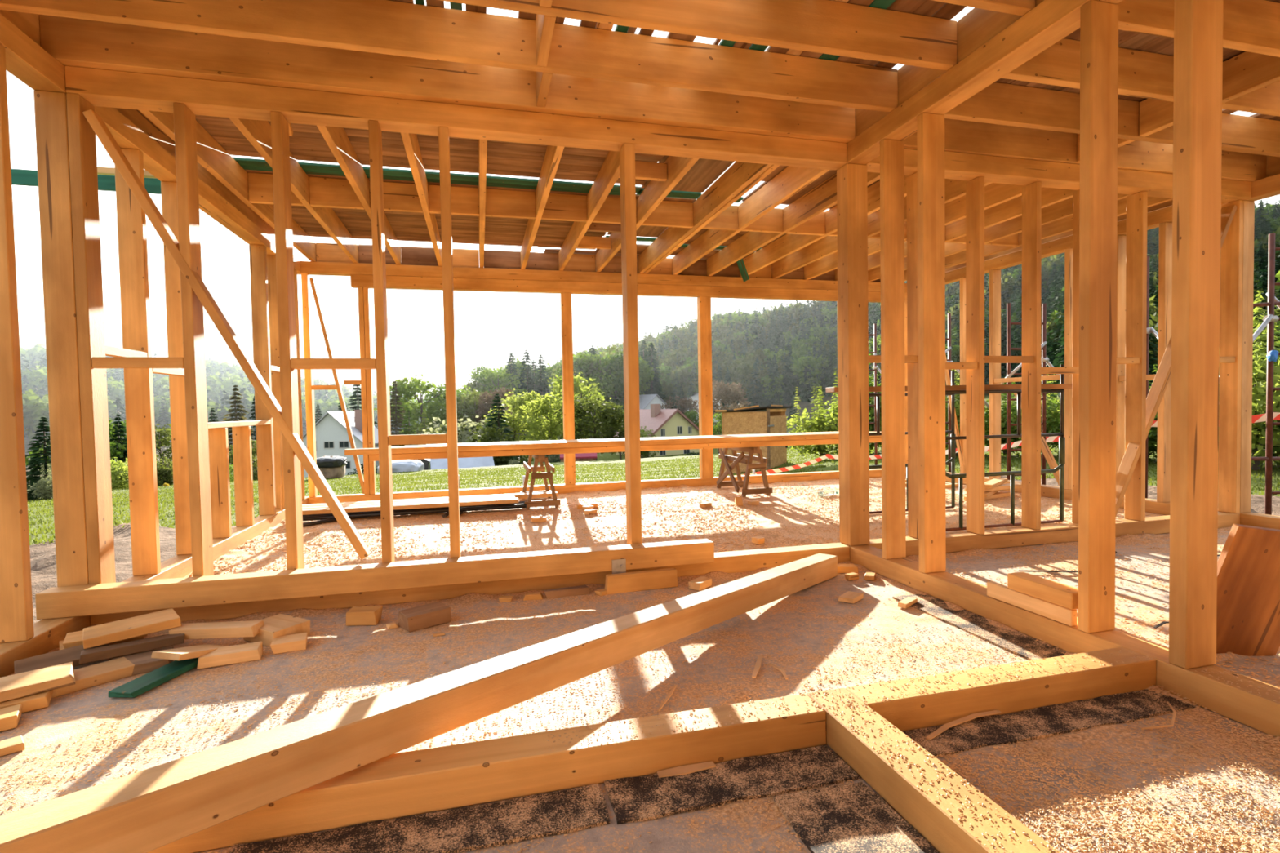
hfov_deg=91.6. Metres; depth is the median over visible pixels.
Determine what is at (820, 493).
plastic bottle
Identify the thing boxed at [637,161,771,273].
joist
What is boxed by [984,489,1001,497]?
wood offcut
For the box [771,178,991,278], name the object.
joist
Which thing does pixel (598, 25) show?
board
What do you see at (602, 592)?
wood offcut
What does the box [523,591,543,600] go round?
wood offcut
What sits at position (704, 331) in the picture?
wall post
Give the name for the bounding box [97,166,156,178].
batten
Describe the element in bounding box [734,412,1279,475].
barrier tape
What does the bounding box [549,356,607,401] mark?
tree
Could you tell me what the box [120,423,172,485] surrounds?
leafy tree
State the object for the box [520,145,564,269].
joist
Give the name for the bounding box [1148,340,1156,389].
conifer
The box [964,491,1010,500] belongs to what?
wood offcut
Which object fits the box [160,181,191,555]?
wall post
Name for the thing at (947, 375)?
diagonal brace
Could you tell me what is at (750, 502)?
wood offcut
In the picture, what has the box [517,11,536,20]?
board
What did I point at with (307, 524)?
pipe
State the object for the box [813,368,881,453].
bush
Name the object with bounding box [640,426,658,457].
bush
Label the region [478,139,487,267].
joist
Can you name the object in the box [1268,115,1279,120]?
board
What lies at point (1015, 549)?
chips
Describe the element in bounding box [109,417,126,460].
leafy tree
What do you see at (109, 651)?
wood offcut
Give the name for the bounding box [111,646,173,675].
wood offcut
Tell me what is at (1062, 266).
conifer
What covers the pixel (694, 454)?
bush
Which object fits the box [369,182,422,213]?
blocking
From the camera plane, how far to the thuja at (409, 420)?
84.15 m
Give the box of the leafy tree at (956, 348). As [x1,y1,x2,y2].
[945,340,959,384]
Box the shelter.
[429,456,494,470]
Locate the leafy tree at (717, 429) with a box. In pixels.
[712,412,721,453]
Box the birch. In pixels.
[518,391,580,457]
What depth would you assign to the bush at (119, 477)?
41.66 m
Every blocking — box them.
[248,172,303,205]
[308,176,364,209]
[315,242,353,262]
[358,244,395,264]
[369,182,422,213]
[400,246,438,266]
[428,184,479,216]
[452,248,479,267]
[484,249,520,269]
[485,188,535,218]
[524,252,558,270]
[541,192,586,222]
[563,253,595,271]
[592,196,637,224]
[600,255,638,273]
[641,200,693,227]
[647,257,672,274]
[676,259,706,275]
[702,204,737,231]
[712,262,739,276]
[741,208,782,233]
[748,263,771,278]
[777,266,804,279]
[786,211,825,235]
[808,269,835,280]
[827,231,837,236]
[868,221,906,239]
[871,278,880,282]
[947,235,965,243]
[984,233,1017,246]
[1077,133,1134,161]
[1139,97,1173,136]
[1222,51,1279,102]
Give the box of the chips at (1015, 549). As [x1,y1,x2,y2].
[946,527,1279,688]
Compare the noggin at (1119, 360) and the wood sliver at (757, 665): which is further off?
the noggin at (1119, 360)
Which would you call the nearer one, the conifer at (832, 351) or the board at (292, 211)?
the board at (292, 211)
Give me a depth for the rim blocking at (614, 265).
9.62 m
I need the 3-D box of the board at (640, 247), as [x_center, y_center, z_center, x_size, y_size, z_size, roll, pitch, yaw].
[0.004,-2.661,9.347,1.290,0.024,0.472,-2,2,-14]
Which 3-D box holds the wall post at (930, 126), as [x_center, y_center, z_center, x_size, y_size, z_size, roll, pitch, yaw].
[1.975,-0.545,4.216,0.171,3.077,0.063,-2,2,-14]
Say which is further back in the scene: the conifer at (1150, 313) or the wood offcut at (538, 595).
the conifer at (1150, 313)
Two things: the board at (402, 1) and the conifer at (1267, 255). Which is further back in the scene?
the conifer at (1267, 255)
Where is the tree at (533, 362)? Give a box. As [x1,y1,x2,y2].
[528,360,540,393]
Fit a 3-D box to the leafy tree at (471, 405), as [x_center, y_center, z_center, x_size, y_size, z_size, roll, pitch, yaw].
[-28.107,0.394,106.275,10.026,13.862,10.357,-3,3,-45]
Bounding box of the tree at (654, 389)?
[640,342,666,399]
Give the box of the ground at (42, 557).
[24,298,1279,623]
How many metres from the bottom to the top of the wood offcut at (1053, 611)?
0.085 m
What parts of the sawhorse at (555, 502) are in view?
rail, leg, leg, rail, rail, rail, rail, leg, rail, leg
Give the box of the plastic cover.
[316,455,346,467]
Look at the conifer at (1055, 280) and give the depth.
120.40 m
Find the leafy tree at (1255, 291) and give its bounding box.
[1253,288,1279,310]
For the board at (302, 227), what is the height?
0.024 m
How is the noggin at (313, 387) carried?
attached to the wall post at (305, 282)
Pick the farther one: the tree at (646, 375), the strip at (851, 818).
the tree at (646, 375)
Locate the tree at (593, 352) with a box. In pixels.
[586,345,596,437]
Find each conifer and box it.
[819,354,836,398]
[822,342,837,392]
[826,349,837,395]
[945,320,959,385]
[945,324,947,344]
[951,297,958,328]
[951,313,958,334]
[984,315,1005,382]
[984,318,1006,384]
[984,327,989,395]
[986,314,989,334]
[1000,295,1005,316]
[1000,309,1014,373]
[1000,326,1020,372]
[1001,328,1022,384]
[1003,288,1019,337]
[1005,279,1020,312]
[1008,294,1015,316]
[1010,297,1022,346]
[1012,293,1022,346]
[1014,336,1022,376]
[1040,262,1062,311]
[1040,280,1046,302]
[1040,297,1044,321]
[1040,306,1057,355]
[1040,331,1052,381]
[1040,332,1058,396]
[1045,283,1052,305]
[1046,275,1060,311]
[1046,279,1058,310]
[1046,296,1053,313]
[1047,284,1060,313]
[1048,283,1064,313]
[1048,302,1064,367]
[1048,325,1064,397]
[1051,318,1064,365]
[1052,275,1064,308]
[1055,265,1063,283]
[1056,290,1064,314]
[1057,262,1064,288]
[1058,277,1064,290]
[1148,309,1158,385]
[1148,333,1158,386]
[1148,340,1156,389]
[1149,255,1158,280]
[1149,278,1158,304]
[1152,286,1158,322]
[1252,292,1266,361]
[1253,240,1267,281]
[1253,247,1266,293]
[1253,262,1266,297]
[1253,283,1257,297]
[1255,268,1267,319]
[1258,248,1279,296]
[1260,253,1268,278]
[1266,249,1279,288]
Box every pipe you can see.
[302,502,524,516]
[302,503,526,520]
[302,517,336,527]
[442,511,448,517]
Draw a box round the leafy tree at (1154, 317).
[1148,312,1158,372]
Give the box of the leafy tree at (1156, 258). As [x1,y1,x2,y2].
[1146,253,1158,279]
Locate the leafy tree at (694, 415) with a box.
[683,408,698,427]
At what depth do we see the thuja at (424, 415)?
89.71 m
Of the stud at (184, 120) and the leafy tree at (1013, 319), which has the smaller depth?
the stud at (184, 120)
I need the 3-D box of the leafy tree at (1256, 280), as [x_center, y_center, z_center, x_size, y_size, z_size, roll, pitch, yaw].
[93.860,-19.040,96.593,6.219,7.921,6.713,0,2,21]
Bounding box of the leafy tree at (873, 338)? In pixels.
[868,337,878,369]
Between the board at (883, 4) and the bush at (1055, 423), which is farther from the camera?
the bush at (1055, 423)
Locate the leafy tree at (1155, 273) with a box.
[1149,267,1158,286]
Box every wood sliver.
[657,685,676,711]
[657,761,715,777]
[751,655,762,678]
[768,662,787,679]
[925,710,1000,740]
[1017,569,1078,572]
[1140,701,1176,729]
[1153,621,1168,628]
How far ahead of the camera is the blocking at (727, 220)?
7.31 m
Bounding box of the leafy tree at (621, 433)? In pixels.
[598,408,625,459]
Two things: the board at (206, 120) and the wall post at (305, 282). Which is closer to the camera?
the board at (206, 120)
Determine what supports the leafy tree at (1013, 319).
on the ground at (42, 557)
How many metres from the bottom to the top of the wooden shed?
2.315 m
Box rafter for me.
[288,122,293,136]
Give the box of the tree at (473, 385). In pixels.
[459,379,496,419]
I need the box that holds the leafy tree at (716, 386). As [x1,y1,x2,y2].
[695,379,751,422]
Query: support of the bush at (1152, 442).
on the ground at (42, 557)
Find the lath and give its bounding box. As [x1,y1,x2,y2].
[280,431,283,511]
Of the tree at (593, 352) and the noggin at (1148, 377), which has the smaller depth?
the noggin at (1148, 377)
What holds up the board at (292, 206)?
on the joist at (336, 138)
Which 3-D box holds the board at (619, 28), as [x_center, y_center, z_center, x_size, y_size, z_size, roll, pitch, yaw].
[0.488,-2.426,1.559,0.074,0.024,6.080,-2,2,-14]
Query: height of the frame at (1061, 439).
1.654 m
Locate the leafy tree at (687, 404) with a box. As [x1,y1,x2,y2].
[660,395,698,422]
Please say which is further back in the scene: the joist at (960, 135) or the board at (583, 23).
the joist at (960, 135)
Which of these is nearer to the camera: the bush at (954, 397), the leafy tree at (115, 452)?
the bush at (954, 397)
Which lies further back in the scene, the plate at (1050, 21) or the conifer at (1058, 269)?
the conifer at (1058, 269)
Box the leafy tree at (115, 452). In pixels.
[25,419,127,489]
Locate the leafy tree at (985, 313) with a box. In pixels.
[984,308,1006,337]
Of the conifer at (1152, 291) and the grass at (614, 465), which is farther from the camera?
the conifer at (1152, 291)
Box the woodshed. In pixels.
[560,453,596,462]
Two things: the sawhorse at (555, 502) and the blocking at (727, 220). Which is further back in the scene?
the sawhorse at (555, 502)
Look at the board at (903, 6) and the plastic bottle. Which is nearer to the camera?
the board at (903, 6)
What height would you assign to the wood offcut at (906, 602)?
0.032 m
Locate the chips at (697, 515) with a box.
[189,476,1154,577]
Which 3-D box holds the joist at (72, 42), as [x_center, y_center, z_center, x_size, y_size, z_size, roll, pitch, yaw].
[-0.888,-2.332,4.280,5.313,0.278,0.090,-2,2,-14]
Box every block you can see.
[576,235,611,248]
[586,222,621,232]
[618,160,666,181]
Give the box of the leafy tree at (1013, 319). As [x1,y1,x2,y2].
[1010,311,1042,344]
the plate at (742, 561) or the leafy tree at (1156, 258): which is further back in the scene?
the leafy tree at (1156, 258)
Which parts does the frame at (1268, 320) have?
long rail, long rail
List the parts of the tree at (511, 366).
crown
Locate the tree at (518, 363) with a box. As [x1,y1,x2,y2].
[500,358,535,441]
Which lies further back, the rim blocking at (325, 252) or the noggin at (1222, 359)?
the rim blocking at (325, 252)
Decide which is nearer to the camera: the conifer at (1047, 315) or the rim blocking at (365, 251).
the rim blocking at (365, 251)
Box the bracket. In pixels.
[612,559,626,573]
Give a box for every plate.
[0,13,300,271]
[0,497,308,677]
[89,542,849,625]
[297,261,906,292]
[305,468,906,503]
[836,0,1122,169]
[840,542,1279,737]
[865,146,1251,203]
[867,511,1239,556]
[945,173,1279,284]
[945,471,1279,529]
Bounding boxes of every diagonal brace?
[82,109,370,559]
[309,277,364,493]
[945,355,964,465]
[1013,392,1059,486]
[1115,204,1237,515]
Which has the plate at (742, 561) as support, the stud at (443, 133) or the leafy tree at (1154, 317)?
the stud at (443, 133)
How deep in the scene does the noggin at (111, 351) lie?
4.19 m
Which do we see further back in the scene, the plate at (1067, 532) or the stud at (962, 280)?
the stud at (962, 280)
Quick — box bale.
[318,455,345,478]
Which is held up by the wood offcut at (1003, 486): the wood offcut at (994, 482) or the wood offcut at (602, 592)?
the wood offcut at (994, 482)
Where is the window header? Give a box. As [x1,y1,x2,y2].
[350,274,906,302]
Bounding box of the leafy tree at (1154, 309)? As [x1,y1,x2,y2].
[1149,294,1158,355]
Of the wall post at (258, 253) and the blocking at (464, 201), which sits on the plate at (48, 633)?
the wall post at (258, 253)
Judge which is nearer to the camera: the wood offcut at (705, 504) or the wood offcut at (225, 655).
the wood offcut at (225, 655)
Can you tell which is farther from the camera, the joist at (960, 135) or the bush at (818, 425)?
the bush at (818, 425)
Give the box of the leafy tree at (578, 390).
[546,371,611,439]
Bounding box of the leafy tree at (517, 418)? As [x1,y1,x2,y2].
[484,387,545,456]
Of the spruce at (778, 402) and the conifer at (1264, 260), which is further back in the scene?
the spruce at (778, 402)
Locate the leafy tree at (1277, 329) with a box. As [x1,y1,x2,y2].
[1253,326,1279,356]
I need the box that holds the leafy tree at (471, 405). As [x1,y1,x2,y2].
[456,387,492,435]
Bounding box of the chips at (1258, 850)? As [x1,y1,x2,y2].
[0,573,1279,852]
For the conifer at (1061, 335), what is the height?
10.593 m
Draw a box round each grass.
[27,447,814,545]
[813,442,1279,496]
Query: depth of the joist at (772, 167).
6.67 m
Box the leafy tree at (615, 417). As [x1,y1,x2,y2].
[560,396,624,460]
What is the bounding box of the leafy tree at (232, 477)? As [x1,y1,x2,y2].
[229,464,234,481]
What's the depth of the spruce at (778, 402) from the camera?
146.14 m
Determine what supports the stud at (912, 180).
on the plate at (1067, 532)
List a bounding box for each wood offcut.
[0,662,75,702]
[0,689,53,712]
[0,703,22,731]
[0,735,25,756]
[13,643,109,674]
[51,657,134,697]
[58,636,144,649]
[62,630,147,648]
[79,633,184,664]
[82,608,181,648]
[108,657,198,697]
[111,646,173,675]
[151,644,227,661]
[168,620,263,639]
[196,641,262,669]
[243,613,310,646]
[270,632,307,653]
[346,605,382,626]
[386,622,398,629]
[397,601,451,632]
[432,631,444,636]
[498,595,512,602]
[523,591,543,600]
[530,516,546,522]
[544,585,590,598]
[576,502,598,508]
[582,505,593,510]
[583,508,596,515]
[595,588,607,595]
[604,568,677,594]
[688,576,711,591]
[699,502,711,507]
[734,497,742,506]
[747,500,759,505]
[751,536,764,544]
[837,564,858,573]
[838,591,863,604]
[844,572,858,581]
[864,571,875,580]
[897,596,917,608]
[945,483,959,488]
[964,482,1021,491]
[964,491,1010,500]
[984,477,1007,488]
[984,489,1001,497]
[986,581,1076,626]
[1007,572,1078,609]
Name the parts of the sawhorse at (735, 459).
leg, rail, rail, leg, leg, rail, rail, rail, leg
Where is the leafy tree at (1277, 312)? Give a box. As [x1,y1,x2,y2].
[1252,307,1279,373]
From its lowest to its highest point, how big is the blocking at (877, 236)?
0.278 m
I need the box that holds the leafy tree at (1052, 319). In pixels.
[1046,314,1064,352]
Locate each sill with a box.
[146,693,826,852]
[806,688,1060,852]
[845,647,1155,731]
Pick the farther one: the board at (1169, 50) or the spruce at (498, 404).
the spruce at (498, 404)
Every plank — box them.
[302,491,557,506]
[302,495,515,508]
[302,497,518,515]
[344,431,881,455]
[369,436,881,461]
[391,431,881,447]
[404,431,869,446]
[426,431,839,444]
[825,383,1072,392]
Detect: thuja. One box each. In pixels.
[397,408,417,446]
[418,410,429,432]
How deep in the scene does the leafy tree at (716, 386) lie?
121.16 m
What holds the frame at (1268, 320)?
on the ground at (42, 557)
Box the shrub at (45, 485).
[26,462,53,499]
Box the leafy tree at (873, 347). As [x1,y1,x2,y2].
[868,342,880,379]
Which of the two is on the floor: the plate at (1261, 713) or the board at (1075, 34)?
the plate at (1261, 713)
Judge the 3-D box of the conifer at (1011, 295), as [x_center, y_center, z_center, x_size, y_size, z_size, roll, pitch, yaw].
[78.757,-22.492,131.904,5.510,11.035,5.456,0,2,36]
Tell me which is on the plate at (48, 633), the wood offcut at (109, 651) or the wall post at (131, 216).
the wall post at (131, 216)
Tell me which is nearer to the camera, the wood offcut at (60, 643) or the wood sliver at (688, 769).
the wood sliver at (688, 769)
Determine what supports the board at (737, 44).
on the joist at (388, 27)
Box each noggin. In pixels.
[91,356,184,368]
[105,345,147,357]
[152,368,184,376]
[271,365,279,372]
[290,358,376,368]
[311,385,337,389]
[343,380,360,384]
[387,433,447,444]
[535,13,555,66]
[535,71,552,106]
[538,0,552,7]
[868,355,917,363]
[945,362,977,369]
[984,355,1034,363]
[994,377,1022,382]
[1040,367,1079,373]
[1040,374,1060,380]
[1116,357,1139,364]
[1119,374,1155,381]
[1219,356,1235,363]
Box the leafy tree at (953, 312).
[945,300,959,338]
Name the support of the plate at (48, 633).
on the floor
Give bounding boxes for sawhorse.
[520,454,560,509]
[715,446,772,497]
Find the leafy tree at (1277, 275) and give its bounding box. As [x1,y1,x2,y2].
[1275,270,1279,294]
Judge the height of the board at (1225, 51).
0.024 m
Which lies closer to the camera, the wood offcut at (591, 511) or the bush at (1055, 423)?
the wood offcut at (591, 511)
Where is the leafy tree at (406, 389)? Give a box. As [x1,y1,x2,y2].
[373,373,462,444]
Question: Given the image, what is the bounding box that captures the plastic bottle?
[817,490,837,496]
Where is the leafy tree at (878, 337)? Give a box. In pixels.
[873,334,880,369]
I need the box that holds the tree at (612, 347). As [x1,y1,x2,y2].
[600,344,639,371]
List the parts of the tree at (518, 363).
crown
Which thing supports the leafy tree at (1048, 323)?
on the ground at (42, 557)
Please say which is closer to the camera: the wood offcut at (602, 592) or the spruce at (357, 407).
the wood offcut at (602, 592)
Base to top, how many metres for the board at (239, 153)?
0.024 m
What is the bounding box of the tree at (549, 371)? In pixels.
[534,362,561,409]
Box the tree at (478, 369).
[463,364,504,393]
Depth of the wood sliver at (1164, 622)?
3.52 m
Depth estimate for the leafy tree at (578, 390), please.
97.78 m
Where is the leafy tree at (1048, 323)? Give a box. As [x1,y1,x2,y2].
[1040,305,1064,348]
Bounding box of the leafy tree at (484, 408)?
[471,386,515,434]
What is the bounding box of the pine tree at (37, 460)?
[25,417,53,500]
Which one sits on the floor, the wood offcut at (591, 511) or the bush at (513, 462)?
the wood offcut at (591, 511)
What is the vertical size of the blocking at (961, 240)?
0.278 m
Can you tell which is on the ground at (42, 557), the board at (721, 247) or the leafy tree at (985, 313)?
the leafy tree at (985, 313)
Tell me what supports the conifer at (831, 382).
on the ground at (42, 557)
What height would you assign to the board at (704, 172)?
0.024 m
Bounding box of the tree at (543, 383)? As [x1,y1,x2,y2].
[533,354,552,422]
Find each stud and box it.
[66,93,115,584]
[173,102,213,577]
[270,111,304,569]
[368,120,395,562]
[438,126,460,557]
[619,142,641,544]
[906,172,919,538]
[960,277,966,474]
[965,176,984,534]
[989,269,1000,479]
[1021,182,1041,529]
[1063,248,1072,489]
[1071,189,1079,524]
[1115,235,1126,495]
[1124,191,1147,521]
[1156,222,1172,502]
[1217,200,1243,513]
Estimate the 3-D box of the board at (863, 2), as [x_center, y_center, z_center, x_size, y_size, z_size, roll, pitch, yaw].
[1.731,-2.462,1.969,0.142,0.024,5.904,-2,2,-14]
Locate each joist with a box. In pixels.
[0,0,897,111]
[39,13,855,143]
[139,110,316,261]
[229,117,358,262]
[316,124,401,264]
[400,132,442,266]
[440,0,956,70]
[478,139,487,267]
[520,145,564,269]
[558,150,619,271]
[595,155,698,271]
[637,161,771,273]
[643,164,779,273]
[671,165,829,275]
[706,171,879,275]
[739,174,910,277]
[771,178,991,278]
[804,182,1042,279]
[835,186,1076,280]
[867,193,1130,281]
[903,118,1266,182]
[904,195,1172,280]
[932,0,1035,15]
[942,81,1279,156]
[1001,38,1279,116]
[1117,0,1279,57]
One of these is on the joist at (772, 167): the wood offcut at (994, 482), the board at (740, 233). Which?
the board at (740, 233)
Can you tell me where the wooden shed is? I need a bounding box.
[713,404,791,473]
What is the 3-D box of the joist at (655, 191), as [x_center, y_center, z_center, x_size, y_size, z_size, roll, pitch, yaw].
[-0.032,-2.438,7.155,0.060,0.278,5.045,-2,2,-14]
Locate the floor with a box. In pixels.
[0,475,1279,852]
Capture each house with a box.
[302,409,378,478]
[613,404,699,457]
[622,394,669,408]
[687,392,720,422]
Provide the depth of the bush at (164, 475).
41.16 m
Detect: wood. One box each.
[518,200,1279,439]
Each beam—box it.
[0,553,837,852]
[35,538,714,619]
[64,65,846,169]
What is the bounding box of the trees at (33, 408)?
[19,342,430,442]
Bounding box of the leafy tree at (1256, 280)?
[1253,280,1264,297]
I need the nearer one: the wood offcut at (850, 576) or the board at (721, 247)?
the wood offcut at (850, 576)
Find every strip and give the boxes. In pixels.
[229,783,609,852]
[604,745,858,824]
[773,782,937,852]
[892,594,1066,660]
[902,688,1195,756]
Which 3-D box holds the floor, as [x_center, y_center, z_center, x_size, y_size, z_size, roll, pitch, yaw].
[1.439,1.266,4.521,9.930,0.374,11.170,-2,2,-14]
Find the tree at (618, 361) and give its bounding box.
[587,347,641,438]
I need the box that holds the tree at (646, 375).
[608,351,654,401]
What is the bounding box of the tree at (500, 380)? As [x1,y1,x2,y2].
[472,368,527,413]
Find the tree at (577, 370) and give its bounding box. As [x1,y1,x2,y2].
[549,358,593,417]
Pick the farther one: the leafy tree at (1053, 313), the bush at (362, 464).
the leafy tree at (1053, 313)
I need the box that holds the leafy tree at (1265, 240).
[1253,226,1279,279]
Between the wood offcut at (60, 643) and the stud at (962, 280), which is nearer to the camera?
the wood offcut at (60, 643)
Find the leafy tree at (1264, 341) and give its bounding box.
[1253,326,1279,365]
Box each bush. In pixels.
[110,457,128,488]
[155,455,173,486]
[346,462,377,475]
[393,419,468,460]
[418,415,518,444]
[462,420,533,466]
[508,458,519,465]
[543,435,563,462]
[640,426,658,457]
[684,452,699,456]
[786,386,838,461]
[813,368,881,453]
[831,337,947,452]
[880,396,955,435]
[945,369,989,455]
[984,382,1022,456]
[1000,373,1064,455]
[1040,394,1064,448]
[1147,364,1157,462]
[1148,387,1218,457]
[1218,289,1279,471]
[1218,320,1279,466]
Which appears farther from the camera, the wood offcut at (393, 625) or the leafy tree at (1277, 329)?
the leafy tree at (1277, 329)
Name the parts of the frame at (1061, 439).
rail, curved rail, rail, rail, foot rail, rail, leg, extension post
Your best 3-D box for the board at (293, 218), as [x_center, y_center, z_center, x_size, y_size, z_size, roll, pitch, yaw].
[-2.463,-2.574,7.984,4.107,0.024,0.126,-2,2,-14]
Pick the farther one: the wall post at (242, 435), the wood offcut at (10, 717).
the wall post at (242, 435)
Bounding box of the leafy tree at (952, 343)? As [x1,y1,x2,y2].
[945,341,954,357]
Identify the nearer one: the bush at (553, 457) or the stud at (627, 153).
the stud at (627, 153)
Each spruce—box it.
[109,414,128,488]
[208,408,231,463]
[248,395,257,471]
[315,404,322,423]
[337,402,348,411]
[346,384,377,426]
[481,393,523,465]
[678,384,688,411]
[775,394,781,404]
[787,395,797,419]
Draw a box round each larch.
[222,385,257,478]
[389,381,412,446]
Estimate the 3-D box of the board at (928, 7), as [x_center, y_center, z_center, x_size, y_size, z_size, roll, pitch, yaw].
[2.175,-2.471,2.008,0.132,0.024,6.049,-2,2,-14]
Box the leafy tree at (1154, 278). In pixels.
[1149,271,1158,295]
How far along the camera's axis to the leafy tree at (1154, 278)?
106.55 m
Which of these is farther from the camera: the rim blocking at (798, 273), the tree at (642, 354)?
the tree at (642, 354)
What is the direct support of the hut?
on the ground at (42, 557)
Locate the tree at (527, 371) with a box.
[515,349,537,432]
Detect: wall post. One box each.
[0,43,34,643]
[33,89,88,586]
[114,147,160,576]
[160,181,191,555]
[208,427,231,538]
[231,426,254,526]
[248,244,275,515]
[266,254,284,509]
[293,269,305,499]
[301,272,317,497]
[357,286,369,494]
[363,286,376,494]
[560,292,575,484]
[697,296,713,478]
[836,163,869,546]
[836,301,839,471]
[880,138,906,559]
[904,302,907,468]
[916,112,946,573]
[1078,0,1118,633]
[1168,0,1223,669]
[1240,200,1254,512]
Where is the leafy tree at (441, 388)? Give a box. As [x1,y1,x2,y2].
[422,383,468,430]
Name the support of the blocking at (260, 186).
attached to the joist at (211, 154)
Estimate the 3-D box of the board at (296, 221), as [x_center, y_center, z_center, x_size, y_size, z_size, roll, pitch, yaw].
[-2.530,-2.576,8.108,4.125,0.024,0.140,-2,2,-14]
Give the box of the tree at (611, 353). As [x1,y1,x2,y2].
[599,349,622,403]
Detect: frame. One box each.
[868,323,880,465]
[945,312,989,472]
[1000,302,1064,484]
[1145,256,1158,498]
[1217,232,1279,515]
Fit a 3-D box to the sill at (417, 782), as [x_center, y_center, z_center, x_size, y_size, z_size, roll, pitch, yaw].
[-0.388,1.171,2.160,2.223,0.133,0.155,-2,2,-14]
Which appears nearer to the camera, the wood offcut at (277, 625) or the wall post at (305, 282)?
the wood offcut at (277, 625)
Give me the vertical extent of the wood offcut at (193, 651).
0.100 m
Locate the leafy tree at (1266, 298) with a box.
[1253,293,1279,315]
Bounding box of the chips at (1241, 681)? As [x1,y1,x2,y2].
[546,648,1279,852]
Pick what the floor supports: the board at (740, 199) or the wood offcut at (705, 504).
the wood offcut at (705, 504)
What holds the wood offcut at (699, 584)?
on the floor
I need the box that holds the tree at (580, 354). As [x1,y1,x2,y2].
[573,347,624,439]
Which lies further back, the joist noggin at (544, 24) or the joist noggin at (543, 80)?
the joist noggin at (543, 80)
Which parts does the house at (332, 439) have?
pane, pane, pane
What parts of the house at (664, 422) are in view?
pane, pane, pane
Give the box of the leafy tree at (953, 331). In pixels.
[945,326,959,346]
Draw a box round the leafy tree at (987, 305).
[984,297,989,314]
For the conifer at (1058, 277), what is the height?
13.307 m
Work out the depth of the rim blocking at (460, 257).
9.07 m
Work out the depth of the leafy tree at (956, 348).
114.09 m
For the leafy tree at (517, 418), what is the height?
12.700 m
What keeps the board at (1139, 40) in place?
on the joist at (998, 103)
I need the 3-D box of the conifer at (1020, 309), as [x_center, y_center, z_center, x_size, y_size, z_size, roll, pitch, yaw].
[71.519,-17.744,116.480,6.510,12.942,7.235,-2,2,-26]
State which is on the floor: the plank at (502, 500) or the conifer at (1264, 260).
the plank at (502, 500)
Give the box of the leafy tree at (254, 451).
[228,440,257,480]
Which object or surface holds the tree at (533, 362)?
on the ground at (42, 557)
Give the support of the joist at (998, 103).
on the plate at (1264, 188)
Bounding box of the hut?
[416,458,430,470]
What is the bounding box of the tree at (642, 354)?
[639,340,655,391]
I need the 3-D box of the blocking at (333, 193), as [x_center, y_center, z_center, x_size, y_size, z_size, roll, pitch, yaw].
[-3.060,-2.356,6.287,0.496,0.278,0.060,-2,2,-14]
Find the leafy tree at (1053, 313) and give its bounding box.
[1046,307,1064,340]
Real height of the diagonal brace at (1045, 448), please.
1.311 m
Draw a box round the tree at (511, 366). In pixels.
[502,352,519,435]
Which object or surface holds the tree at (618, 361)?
on the ground at (42, 557)
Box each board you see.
[0,9,296,257]
[10,168,161,194]
[195,114,664,156]
[195,115,663,161]
[199,123,657,162]
[204,128,604,167]
[208,419,271,428]
[212,136,600,172]
[218,142,644,180]
[225,149,647,185]
[231,156,642,193]
[240,164,620,195]
[244,169,620,197]
[291,205,573,223]
[291,208,573,226]
[291,210,571,228]
[292,213,605,233]
[292,217,605,235]
[294,220,602,237]
[297,223,565,239]
[300,226,564,241]
[302,228,564,244]
[305,231,562,245]
[306,233,595,249]
[390,0,413,3]
[414,0,424,4]
[426,0,444,8]
[449,1,462,9]
[465,4,486,13]
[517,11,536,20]
[543,248,639,256]
[555,16,564,23]
[579,19,596,28]
[595,22,613,30]
[595,244,684,255]
[605,235,657,241]
[607,193,696,237]
[614,24,629,32]
[626,26,636,33]
[636,187,701,198]
[638,28,653,35]
[641,155,733,192]
[666,31,696,41]
[680,244,760,251]
[684,228,786,248]
[696,194,743,202]
[699,248,755,259]
[713,38,721,44]
[718,39,735,46]
[733,41,752,48]
[736,258,749,281]
[742,165,836,204]
[748,43,768,51]
[760,164,786,181]
[765,45,788,53]
[785,0,848,55]
[799,0,874,58]
[817,0,896,60]
[828,178,879,208]
[835,0,925,63]
[854,0,1044,137]
[857,0,946,66]
[874,2,966,68]
[945,155,1279,271]
[995,27,1079,83]
[1006,37,1079,85]
[1025,29,1139,88]
[1043,32,1159,90]
[1061,36,1173,93]
[1079,0,1279,93]
[1117,47,1235,100]
[1129,49,1244,102]
[1216,524,1279,656]
[1222,108,1237,114]
[1248,113,1275,119]
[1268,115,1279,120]
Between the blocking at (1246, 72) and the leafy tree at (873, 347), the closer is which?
the blocking at (1246, 72)
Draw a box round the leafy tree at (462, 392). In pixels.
[438,384,481,431]
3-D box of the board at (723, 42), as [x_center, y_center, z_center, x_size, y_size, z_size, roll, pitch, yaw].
[1.155,-2.446,1.797,0.084,0.024,5.951,-2,2,-14]
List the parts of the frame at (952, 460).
curved rail, rail, rail, foot rail, rail, leg, extension post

